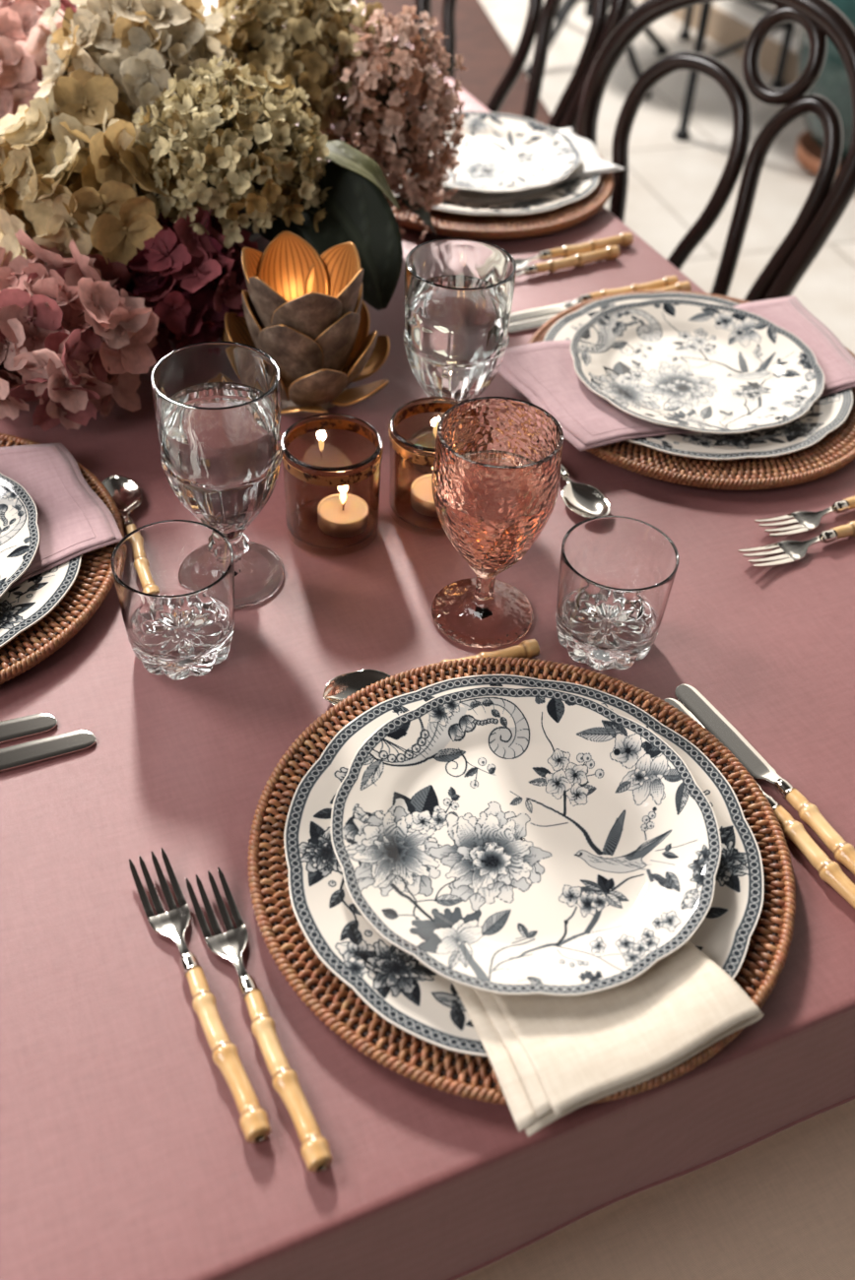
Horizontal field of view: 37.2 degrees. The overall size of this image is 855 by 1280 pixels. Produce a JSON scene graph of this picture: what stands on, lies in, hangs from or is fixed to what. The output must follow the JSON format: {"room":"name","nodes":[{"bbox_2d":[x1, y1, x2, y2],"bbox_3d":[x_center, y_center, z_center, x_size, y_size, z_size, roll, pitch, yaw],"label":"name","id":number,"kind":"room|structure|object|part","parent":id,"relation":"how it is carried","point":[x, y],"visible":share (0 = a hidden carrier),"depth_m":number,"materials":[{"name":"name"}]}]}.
{"room":"dining room","nodes":[
{"label":"dining room","id":0,"kind":"room"},
{"bbox_2d":[479,0,854,354],"bbox_3d":[-1.217,-0.525,2.561,5.700,0.100,9.000,-15,46,-19],"label":"floor","id":1,"kind":"structure","parent":0,"point":[672,181],"depth_m":3.40,"materials":[{"name":"tile"}]},
{"bbox_2d":[361,0,551,125],"bbox_3d":[-0.058,-1.193,2.935,0.400,0.460,1.320,-5,44,-9],"label":"table","id":2,"kind":"object","parent":1,"relation":"on","point":[486,55],"visible":0.02,"depth_m":2.64,"materials":[{"name":"brown leather"}]},
{"bbox_2d":[414,0,632,134],"bbox_3d":[-0.049,-0.621,1.969,0.569,0.963,0.440,-31,53,-31],"label":"bentwood chair","id":3,"kind":"object","parent":1,"relation":"on","point":[540,19],"visible":0.17,"depth_m":1.85,"materials":[{"name":"brown wood"}]},
{"bbox_2d":[523,0,668,98],"bbox_3d":[0.515,-2.092,3.803,0.580,0.627,0.612,17,45,14],"label":"pedestal table","id":4,"kind":"object","parent":1,"relation":"on","point":[565,7],"visible":0.56,"depth_m":3.84,"materials":[{"name":"black metal"}]},
{"bbox_2d":[456,1099,854,1279],"bbox_3d":[0.269,0.729,0.915,1.240,0.470,0.540,-15,46,-19],"label":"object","id":5,"kind":"structure","parent":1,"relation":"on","point":[781,1206],"depth_m":0.90,"materials":[{"name":"beige fabric"}]},
{"bbox_2d":[576,0,854,302],"bbox_3d":[0.165,-0.284,1.627,0.569,0.963,0.440,-31,53,-31],"label":"bentwood chair","id":6,"kind":"object","parent":1,"relation":"on","point":[827,199],"visible":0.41,"depth_m":1.49,"materials":[{"name":"brown wood"}]},
{"bbox_2d":[673,0,794,140],"bbox_3d":[0.888,-1.974,3.601,0.820,0.765,0.820,-15,46,-19],"label":"chair","id":7,"kind":"object","parent":1,"relation":"on","point":[681,134],"visible":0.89,"depth_m":3.52,"materials":[{"name":"black metal"}]},
{"bbox_3d":[0.858,-2.228,3.878,0.025,0.731,0.057,-1,44,-5],"label":"leg","id":8,"kind":"part","parent":7,"relation":"part of","materials":[{"name":"black metal"}]},
{"bbox_3d":[0.733,-1.686,3.297,0.052,0.731,0.051,-15,46,-19],"label":"leg","id":9,"kind":"part","parent":7,"relation":"part of","materials":[{"name":"black metal"}]},
{"bbox_3d":[0.894,-1.684,3.575,0.019,0.020,0.536,31,50,26],"label":"rail","id":10,"kind":"part","parent":7,"relation":"part of","materials":[{"name":"black metal"}]},
{"bbox_3d":[0.958,-1.958,3.869,0.019,0.020,0.448,-19,48,-22],"label":"rail","id":11,"kind":"part","parent":7,"relation":"part of","materials":[{"name":"black metal"}]},
{"bbox_3d":[1.072,-1.954,3.603,0.041,0.731,0.026,5,43,1],"label":"leg","id":12,"kind":"part","parent":7,"relation":"part of","materials":[{"name":"black metal"}]},
{"bbox_2d":[795,0,854,180],"bbox_3d":[1.165,-1.473,3.270,0.430,0.516,0.430,-15,46,-19],"label":"ceramic pot","id":13,"kind":"object","parent":1,"relation":"on","point":[832,83],"visible":0.4,"depth_m":3.20,"materials":[{"name":"teal ceramic"}]},
{"bbox_3d":[-0.408,-0.292,1.749,1.026,0.748,2.506,-15,46,-19],"label":"dining table","id":14,"kind":"object","parent":1,"relation":"on","visible":0},
{"bbox_2d":[0,0,854,1279],"bbox_3d":[-0.394,-0.522,1.532,1.054,0.121,2.534,-15,46,-19],"label":"tablecloth","id":15,"kind":"object","parent":14,"relation":"on","point":[125,1153],"visible":0.27,"depth_m":0.75,"materials":[{"name":"fabric"}]},
{"bbox_2d":[0,712,57,743],"bbox_3d":[-0.348,0.074,0.807,0.220,0.014,0.019,-14,46,-18],"label":"knife","id":16,"kind":"object","parent":15,"relation":"on","point":[11,730],"visible":1,"depth_m":0.84,"materials":[{"name":"silver metal"}]},
{"bbox_2d":[0,729,96,771],"bbox_3d":[-0.319,0.086,0.795,0.220,0.014,0.019,-15,46,-19],"label":"knife","id":17,"kind":"object","parent":15,"relation":"on","point":[37,750],"visible":1,"depth_m":0.82,"materials":[{"name":"silver metal"}]},
{"bbox_2d":[0,433,124,684],"bbox_3d":[-0.393,-0.059,0.942,0.329,0.017,0.329,19,45,16],"label":"charger","id":18,"kind":"object","parent":15,"relation":"on","point":[94,581],"visible":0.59,"depth_m":0.90,"materials":[{"name":"brown wicker"}]},
{"bbox_2d":[0,554,82,647],"bbox_3d":[-0.395,-0.060,0.933,0.284,0.014,0.286,4,43,0],"label":"dinner plate","id":19,"kind":"object","parent":18,"relation":"on","point":[25,605],"visible":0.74,"depth_m":0.90,"materials":[{"name":"white ceramic"}]},
{"bbox_2d":[0,443,123,590],"bbox_3d":[-0.404,-0.081,0.948,0.320,0.013,0.261,-15,46,-19],"label":"folded napkin","id":20,"kind":"object","parent":19,"relation":"on","point":[73,521],"visible":0.86,"depth_m":0.97,"materials":[{"name":"fabric"}]},
{"bbox_2d":[0,472,39,597],"bbox_3d":[-0.399,-0.063,0.923,0.230,0.018,0.229,-28,52,-29],"label":"salad plate","id":21,"kind":"object","parent":20,"relation":"on","point":[19,529],"visible":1,"depth_m":0.94,"materials":[{"name":"white ceramic"}]},
{"bbox_2d":[0,228,159,431],"bbox_3d":[-0.320,-0.317,1.121,0.186,0.147,0.350,1,43,-3],"label":"hydrangea","id":22,"kind":"object","parent":15,"relation":"on","point":[69,341],"visible":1,"depth_m":1.03,"materials":[{"name":"pink plant"}]},
{"bbox_2d":[100,475,141,535],"bbox_3d":[-0.228,-0.081,0.979,0.036,0.014,0.160,-12,46,-16],"label":"spoon","id":23,"kind":"object","parent":15,"relation":"on","point":[125,492],"visible":0.59,"depth_m":1.02,"materials":[{"name":"silver metal"}]},
{"bbox_3d":[-0.216,-0.058,0.955,0.014,0.014,0.088,-12,46,-16],"label":"bamboo handle","id":24,"kind":"part","parent":23,"relation":"part of","materials":[{"name":"beige wood"}]},
{"bbox_2d":[110,519,234,679],"bbox_3d":[-0.172,-0.025,0.873,0.081,0.083,0.081,30,49,25],"label":"glass tumbler","id":25,"kind":"object","parent":15,"relation":"on","point":[173,579],"visible":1,"depth_m":0.86,"materials":[{"name":"white"}]},
{"bbox_2d":[115,202,257,362],"bbox_3d":[-0.233,-0.355,1.170,0.161,0.143,0.240,-15,46,-19],"label":"hydrangea","id":26,"kind":"object","parent":15,"relation":"on","point":[189,280],"visible":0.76,"depth_m":1.10,"materials":[{"name":"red plant"}]},
{"bbox_2d":[128,847,270,1143],"bbox_3d":[-0.126,0.190,0.698,0.024,0.015,0.191,-17,47,-20],"label":"fork","id":27,"kind":"object","parent":15,"relation":"on","point":[172,925],"visible":1,"depth_m":0.69,"materials":[{"name":"silver metal"}]},
{"bbox_3d":[-0.107,0.217,0.671,0.015,0.015,0.105,-17,47,-20],"label":"bamboo handle","id":28,"kind":"part","parent":27,"relation":"part of","materials":[{"name":"beige wood"}]},
{"bbox_2d":[154,192,270,252],"bbox_3d":[-0.232,-0.399,1.274,0.171,0.071,0.171,-15,46,-19],"label":"flower bowl","id":29,"kind":"object","parent":15,"relation":"on","point":[262,242],"visible":0.02,"depth_m":1.23,"materials":[{"name":"grey"}]},
{"bbox_2d":[0,0,76,119],"bbox_3d":[-0.360,-0.561,1.293,0.322,0.213,0.225,9,44,6],"label":"hydrangea","id":30,"kind":"object","parent":29,"relation":"in","point":[23,34],"visible":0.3,"depth_m":1.23,"materials":[{"name":"pink plant"}]},
{"bbox_2d":[0,74,177,281],"bbox_3d":[-0.298,-0.396,1.135,0.206,0.195,0.203,-15,46,-19],"label":"hydrangea","id":31,"kind":"object","parent":29,"relation":"in","point":[64,175],"visible":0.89,"depth_m":1.07,"materials":[{"name":"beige plant"}]},
{"bbox_2d":[33,0,249,147],"bbox_3d":[-0.267,-0.500,1.209,0.200,0.246,0.208,-2,44,-6],"label":"hydrangea","id":32,"kind":"object","parent":29,"relation":"in","point":[140,45],"visible":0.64,"depth_m":1.12,"materials":[{"name":"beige plant"}]},
{"bbox_2d":[131,56,331,249],"bbox_3d":[-0.179,-0.412,1.144,0.186,0.216,0.184,6,43,3],"label":"hydrangea","id":33,"kind":"object","parent":29,"relation":"in","point":[236,145],"visible":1,"depth_m":1.08,"materials":[{"name":"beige plant"}]},
{"bbox_2d":[245,188,306,241],"bbox_3d":[-0.161,-0.389,1.198,0.152,0.108,0.059,27,48,23],"label":"leaf","id":34,"kind":"object","parent":29,"relation":"in","point":[279,225],"visible":0.14,"depth_m":1.16,"materials":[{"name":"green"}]},
{"bbox_2d":[200,0,396,141],"bbox_3d":[-0.149,-0.572,1.302,0.233,0.234,0.218,-12,46,-16],"label":"hydrangea","id":35,"kind":"object","parent":29,"relation":"in","point":[299,39],"visible":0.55,"depth_m":1.23,"materials":[{"name":"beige plant"}]},
{"bbox_2d":[239,140,399,209],"bbox_3d":[-0.122,-0.408,1.201,0.206,0.135,0.041,21,46,17],"label":"leaf","id":36,"kind":"object","parent":29,"relation":"in","point":[342,154],"visible":0.63,"depth_m":1.15,"materials":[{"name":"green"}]},
{"bbox_3d":[-0.077,-0.423,1.155,0.107,0.046,0.038,24,47,20],"label":"blade","id":37,"kind":"part","parent":36,"relation":"part of","materials":[{"name":"green plant"}]},
{"bbox_2d":[250,195,436,236],"bbox_3d":[-0.104,-0.414,1.270,0.243,0.052,0.039,-13,46,-17],"label":"leaf","id":38,"kind":"object","parent":29,"relation":"in","point":[423,215],"visible":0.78,"depth_m":1.30,"materials":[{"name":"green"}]},
{"bbox_3d":[-0.009,-0.434,1.302,0.038,0.042,0.039,-15,46,-19],"label":"blade","id":39,"kind":"part","parent":38,"relation":"part of","materials":[{"name":"green plant"}]},
{"bbox_2d":[150,341,284,608],"bbox_3d":[-0.144,-0.113,0.900,0.085,0.175,0.085,5,43,2],"label":"glass goblet","id":40,"kind":"object","parent":15,"relation":"on","point":[223,465],"visible":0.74,"depth_m":0.86,"materials":[{"name":"white"}]},
{"bbox_2d":[169,382,264,407],"bbox_3d":[-0.144,-0.121,0.892,0.080,0.092,0.080,-15,46,-19],"label":"water","id":41,"kind":"object","parent":40,"relation":"in","point":[212,394],"visible":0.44,"depth_m":0.88,"materials":[{"name":"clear liquid"}]},
{"bbox_2d":[185,866,332,1172],"bbox_3d":[-0.093,0.200,0.689,0.024,0.015,0.191,-16,47,-20],"label":"fork","id":42,"kind":"object","parent":15,"relation":"on","point":[230,945],"visible":1,"depth_m":0.68,"materials":[{"name":"beige wood"}]},
{"bbox_3d":[-0.074,0.228,0.662,0.015,0.015,0.105,-16,47,-20],"label":"bamboo handle","id":43,"kind":"part","parent":42,"relation":"part of","materials":[{"name":"beige wood"}]},
{"bbox_2d":[221,230,389,417],"bbox_3d":[-0.108,-0.272,1.104,0.171,0.132,0.159,-15,46,-19],"label":"candle holder","id":44,"kind":"object","parent":15,"relation":"on","point":[304,309],"visible":0.86,"depth_m":1.08,"materials":[{"name":"brown metal"}]},
{"bbox_2d":[280,385,345,409],"bbox_3d":[-0.110,-0.242,1.133,0.074,0.048,0.074,-15,46,-19],"label":"base","id":45,"kind":"object","parent":44,"relation":"on","point":[289,401],"depth_m":1.11,"materials":[{"name":"brown metal"}]},
{"bbox_2d":[237,160,402,310],"bbox_3d":[-0.126,-0.384,1.183,0.226,0.124,0.065,25,48,22],"label":"leaf","id":46,"kind":"object","parent":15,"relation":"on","point":[358,213],"visible":0.69,"depth_m":1.15,"materials":[{"name":"green plant"}]},
{"bbox_3d":[-0.081,-0.368,1.159,0.121,0.109,0.065,25,48,22],"label":"blade","id":47,"kind":"part","parent":46,"relation":"part of","materials":[{"name":"green plant"}]},
{"bbox_2d":[280,413,383,556],"bbox_3d":[-0.073,-0.119,0.977,0.079,0.085,0.079,-15,46,-19],"label":"votive holder","id":48,"kind":"object","parent":15,"relation":"on","point":[332,462],"visible":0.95,"depth_m":0.96,"materials":[{"name":"orange glass"}]},
{"bbox_2d":[318,4,467,240],"bbox_3d":[-0.117,-0.522,1.280,0.311,0.217,0.149,1,43,-2],"label":"hydrangea","id":49,"kind":"object","parent":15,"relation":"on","point":[400,135],"visible":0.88,"depth_m":1.24,"materials":[{"name":"pink plant"}]},
{"bbox_2d":[387,396,461,536],"bbox_3d":[0.007,-0.136,1.000,0.077,0.085,0.077,-4,44,-8],"label":"votive holder","id":50,"kind":"object","parent":15,"relation":"on","point":[413,426],"visible":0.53,"depth_m":0.99,"materials":[{"name":"orange glass"}]},
{"bbox_2d":[322,639,539,704],"bbox_3d":[0.004,0.022,0.885,0.160,0.014,0.036,-13,46,-16],"label":"spoon","id":51,"kind":"object","parent":15,"relation":"on","point":[342,686],"visible":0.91,"depth_m":0.88,"materials":[{"name":"silver metal"}]},
{"bbox_2d":[322,669,390,704],"bbox_3d":[-0.042,0.035,0.873,0.062,0.007,0.036,-13,46,-16],"label":"bowl","id":52,"kind":"object","parent":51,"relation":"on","point":[342,686],"depth_m":0.88,"materials":[{"name":"silver metal"}]},
{"bbox_3d":[0.038,0.014,0.895,0.088,0.014,0.014,-13,46,-16],"label":"bamboo handle","id":53,"kind":"part","parent":51,"relation":"part of","materials":[{"name":"beige wood"}]},
{"bbox_2d":[402,237,515,401],"bbox_3d":[0.022,-0.225,1.030,0.085,0.175,0.085,-1,44,-5],"label":"glass goblet","id":54,"kind":"object","parent":15,"relation":"on","point":[456,340],"visible":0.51,"depth_m":0.98,"materials":[{"name":"white"}]},
{"bbox_2d":[425,274,494,288],"bbox_3d":[0.022,-0.233,1.022,0.080,0.092,0.080,-15,46,-19],"label":"water","id":55,"kind":"object","parent":54,"relation":"in","point":[451,281],"visible":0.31,"depth_m":1.01,"materials":[{"name":"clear liquid"}]},
{"bbox_2d":[347,132,613,239],"bbox_3d":[0.053,-0.545,1.486,0.329,0.017,0.329,-12,46,-16],"label":"charger","id":56,"kind":"object","parent":15,"relation":"on","point":[445,224],"visible":0.31,"depth_m":1.39,"materials":[{"name":"brown wicker"}]},
{"bbox_2d":[386,128,600,215],"bbox_3d":[0.061,-0.555,1.487,0.284,0.014,0.286,13,44,10],"label":"dinner plate","id":57,"kind":"object","parent":56,"relation":"on","point":[572,190],"visible":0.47,"depth_m":1.41,"materials":[{"name":"white ceramic"}]},
{"bbox_2d":[429,127,625,203],"bbox_3d":[0.097,-0.561,1.487,0.230,0.016,0.158,-15,46,-19],"label":"folded napkin","id":58,"kind":"object","parent":57,"relation":"on","point":[591,162],"visible":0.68,"depth_m":1.47,"materials":[{"name":"white fabric"}]},
{"bbox_2d":[408,111,580,192],"bbox_3d":[0.064,-0.566,1.486,0.230,0.018,0.229,4,43,0],"label":"salad plate","id":59,"kind":"object","parent":58,"relation":"on","point":[499,153],"visible":0.73,"depth_m":1.50,"materials":[{"name":"white ceramic"}]},
{"bbox_2d":[431,396,563,648],"bbox_3d":[0.044,-0.078,0.885,0.086,0.162,0.086,4,43,1],"label":"glass goblet","id":60,"kind":"object","parent":15,"relation":"on","point":[491,516],"visible":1,"depth_m":0.86,"materials":[{"name":"pink glass"}]},
{"bbox_2d":[460,449,534,466],"bbox_3d":[0.044,-0.081,0.882,0.079,0.068,0.079,-15,46,-19],"label":"water","id":61,"kind":"object","parent":60,"relation":"in","point":[487,457],"visible":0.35,"depth_m":0.88,"materials":[{"name":"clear liquid"}]},
{"bbox_2d":[247,656,795,1105],"bbox_3d":[0.057,0.129,0.772,0.329,0.017,0.329,24,47,21],"label":"charger","id":62,"kind":"object","parent":15,"relation":"on","point":[336,1004],"visible":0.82,"depth_m":0.74,"materials":[{"name":"brown wicker"}]},
{"bbox_2d":[283,674,764,1057],"bbox_3d":[0.057,0.127,0.765,0.286,0.014,0.284,-15,46,-19],"label":"dinner plate","id":63,"kind":"object","parent":62,"relation":"on","point":[408,994],"visible":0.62,"depth_m":0.74,"materials":[{"name":"white ceramic"}]},
{"bbox_2d":[450,941,763,1137],"bbox_3d":[0.070,0.160,0.719,0.155,0.019,0.212,-15,46,-19],"label":"folded napkin","id":64,"kind":"object","parent":63,"relation":"on","point":[550,1056],"visible":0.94,"depth_m":0.67,"materials":[{"name":"beige fabric"}]},
{"bbox_2d":[330,686,720,996],"bbox_3d":[0.058,0.115,0.756,0.229,0.018,0.230,-15,46,-19],"label":"salad plate","id":65,"kind":"object","parent":64,"relation":"on","point":[507,841],"visible":1,"depth_m":0.76,"materials":[{"name":"white ceramic"}]},
{"bbox_2d":[514,245,620,277],"bbox_3d":[0.120,-0.389,1.327,0.191,0.015,0.024,-18,48,-22],"label":"fork","id":66,"kind":"object","parent":15,"relation":"on","point":[609,252],"visible":0.58,"depth_m":1.34,"materials":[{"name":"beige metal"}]},
{"bbox_2d":[513,232,633,270],"bbox_3d":[0.138,-0.412,1.353,0.191,0.015,0.024,-17,47,-21],"label":"fork","id":67,"kind":"object","parent":15,"relation":"on","point":[623,239],"visible":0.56,"depth_m":1.36,"materials":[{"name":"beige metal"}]},
{"bbox_3d":[0.176,-0.424,1.368,0.105,0.015,0.015,-17,47,-21],"label":"bamboo handle","id":68,"kind":"part","parent":67,"relation":"part of","materials":[{"name":"beige wood"}]},
{"bbox_2d":[560,464,610,518],"bbox_3d":[0.107,-0.149,1.072,0.036,0.014,0.160,-15,47,-19],"label":"spoon","id":69,"kind":"object","parent":15,"relation":"on","point":[587,501],"visible":0.53,"depth_m":1.04,"materials":[{"name":"silver metal"}]},
{"bbox_2d":[509,275,678,323],"bbox_3d":[0.160,-0.343,1.281,0.220,0.014,0.019,-16,47,-19],"label":"knife","id":70,"kind":"object","parent":15,"relation":"on","point":[547,310],"visible":0.62,"depth_m":1.28,"materials":[{"name":"silver metal"}]},
{"bbox_3d":[0.107,-0.327,1.264,0.105,0.007,0.019,-16,47,-19],"label":"blade","id":71,"kind":"part","parent":70,"relation":"part of","materials":[{"name":"silver metal"}]},
{"bbox_3d":[0.211,-0.358,1.301,0.105,0.014,0.015,-16,47,-19],"label":"bamboo handle","id":72,"kind":"part","parent":70,"relation":"part of","materials":[{"name":"beige wood"}]},
{"bbox_2d":[508,280,691,333],"bbox_3d":[0.171,-0.335,1.273,0.220,0.014,0.019,-16,47,-20],"label":"knife","id":73,"kind":"object","parent":15,"relation":"on","point":[517,327],"visible":0.33,"depth_m":1.25,"materials":[{"name":"silver metal"}]},
{"bbox_3d":[0.119,-0.318,1.256,0.105,0.007,0.019,-16,47,-20],"label":"blade","id":74,"kind":"part","parent":73,"relation":"part of","materials":[{"name":"silver metal"}]},
{"bbox_3d":[0.223,-0.350,1.293,0.105,0.014,0.015,-16,47,-20],"label":"bamboo handle","id":75,"kind":"part","parent":73,"relation":"part of","materials":[{"name":"beige wood"}]},
{"bbox_2d":[555,515,679,670],"bbox_3d":[0.130,-0.030,0.898,0.081,0.083,0.081,-9,45,-13],"label":"glass tumbler","id":76,"kind":"object","parent":15,"relation":"on","point":[616,575],"visible":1,"depth_m":0.89,"materials":[{"name":"white"}]},
{"bbox_2d":[527,289,854,490],"bbox_3d":[0.251,-0.237,1.172,0.329,0.017,0.329,12,44,9],"label":"charger","id":77,"kind":"object","parent":15,"relation":"on","point":[835,450],"visible":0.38,"depth_m":1.07,"materials":[{"name":"brown wicker"}]},
{"bbox_2d":[543,292,852,459],"bbox_3d":[0.245,-0.245,1.170,0.286,0.014,0.284,23,47,20],"label":"dinner plate","id":78,"kind":"object","parent":77,"relation":"on","point":[829,412],"visible":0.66,"depth_m":1.10,"materials":[{"name":"white ceramic"}]},
{"bbox_2d":[497,295,854,450],"bbox_3d":[0.243,-0.249,1.169,0.347,0.013,0.170,-15,46,-19],"label":"folded napkin","id":79,"kind":"object","parent":78,"relation":"on","point":[544,372],"visible":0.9,"depth_m":1.14,"materials":[{"name":"fabric"}]},
{"bbox_2d":[570,298,824,434],"bbox_3d":[0.244,-0.248,1.160,0.229,0.018,0.230,-32,54,-32],"label":"salad plate","id":80,"kind":"object","parent":79,"relation":"on","point":[689,364],"visible":1,"depth_m":1.17,"materials":[{"name":"white ceramic"}]},
{"bbox_2d":[663,698,854,908],"bbox_3d":[0.217,0.106,0.809,0.019,0.014,0.220,-19,48,-22],"label":"knife","id":81,"kind":"object","parent":15,"relation":"on","point":[829,871],"visible":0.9,"depth_m":0.78,"materials":[{"name":"beige wood"}]},
{"bbox_3d":[0.189,0.072,0.847,0.019,0.007,0.105,-19,48,-22],"label":"blade","id":82,"kind":"part","parent":81,"relation":"part of","materials":[{"name":"silver metal"}]},
{"bbox_3d":[0.246,0.141,0.774,0.015,0.014,0.105,-19,48,-22],"label":"bamboo handle","id":83,"kind":"part","parent":81,"relation":"part of","materials":[{"name":"beige wood"}]},
{"bbox_2d":[674,684,854,875],"bbox_3d":[0.230,0.096,0.820,0.019,0.014,0.220,-19,48,-22],"label":"knife","id":84,"kind":"object","parent":15,"relation":"on","point":[843,852],"visible":0.98,"depth_m":0.84,"materials":[{"name":"silver metal"}]},
{"bbox_3d":[0.202,0.063,0.858,0.019,0.007,0.105,-19,48,-22],"label":"blade","id":85,"kind":"part","parent":84,"relation":"part of","materials":[{"name":"silver metal"}]},
{"bbox_3d":[0.259,0.131,0.785,0.015,0.014,0.105,-19,48,-22],"label":"bamboo handle","id":86,"kind":"part","parent":84,"relation":"part of","materials":[{"name":"beige wood"}]},
{"bbox_2d":[737,520,854,567],"bbox_3d":[0.334,-0.087,1.021,0.191,0.015,0.024,-16,47,-20],"label":"fork","id":87,"kind":"object","parent":15,"relation":"on","point":[794,550],"visible":1,"depth_m":1.01,"materials":[{"name":"silver metal"}]},
{"bbox_3d":[0.372,-0.099,1.036,0.105,0.015,0.015,-17,47,-20],"label":"bamboo handle","id":88,"kind":"part","parent":87,"relation":"part of","materials":[{"name":"beige wood"}]},
{"bbox_2d":[753,496,854,536],"bbox_3d":[0.353,-0.114,1.051,0.191,0.015,0.024,-17,47,-21],"label":"fork","id":89,"kind":"object","parent":15,"relation":"on","point":[806,521],"visible":1,"depth_m":1.03,"materials":[{"name":"silver metal"}]},
{"bbox_3d":[0.391,-0.126,1.066,0.105,0.015,0.015,-17,47,-20],"label":"bamboo handle","id":90,"kind":"part","parent":89,"relation":"part of","materials":[{"name":"beige wood"}]},
{"bbox_2d":[711,0,802,53],"bbox_3d":[1.499,-2.376,2.437,0.100,3.000,9.000,-15,46,-19],"label":"wall","id":91,"kind":"structure","parent":0,"point":[742,12],"depth_m":3.98,"materials":[{"name":"white paint"}]},
{"bbox_2d":[669,3,797,85],"bbox_3d":[1.380,-1.304,3.416,0.018,0.090,9.000,-15,46,-19],"label":"baseboard","id":92,"kind":"structure","parent":91,"relation":"attached to","point":[723,29],"depth_m":4.03,"materials":[{"name":"beige"}]}
]}

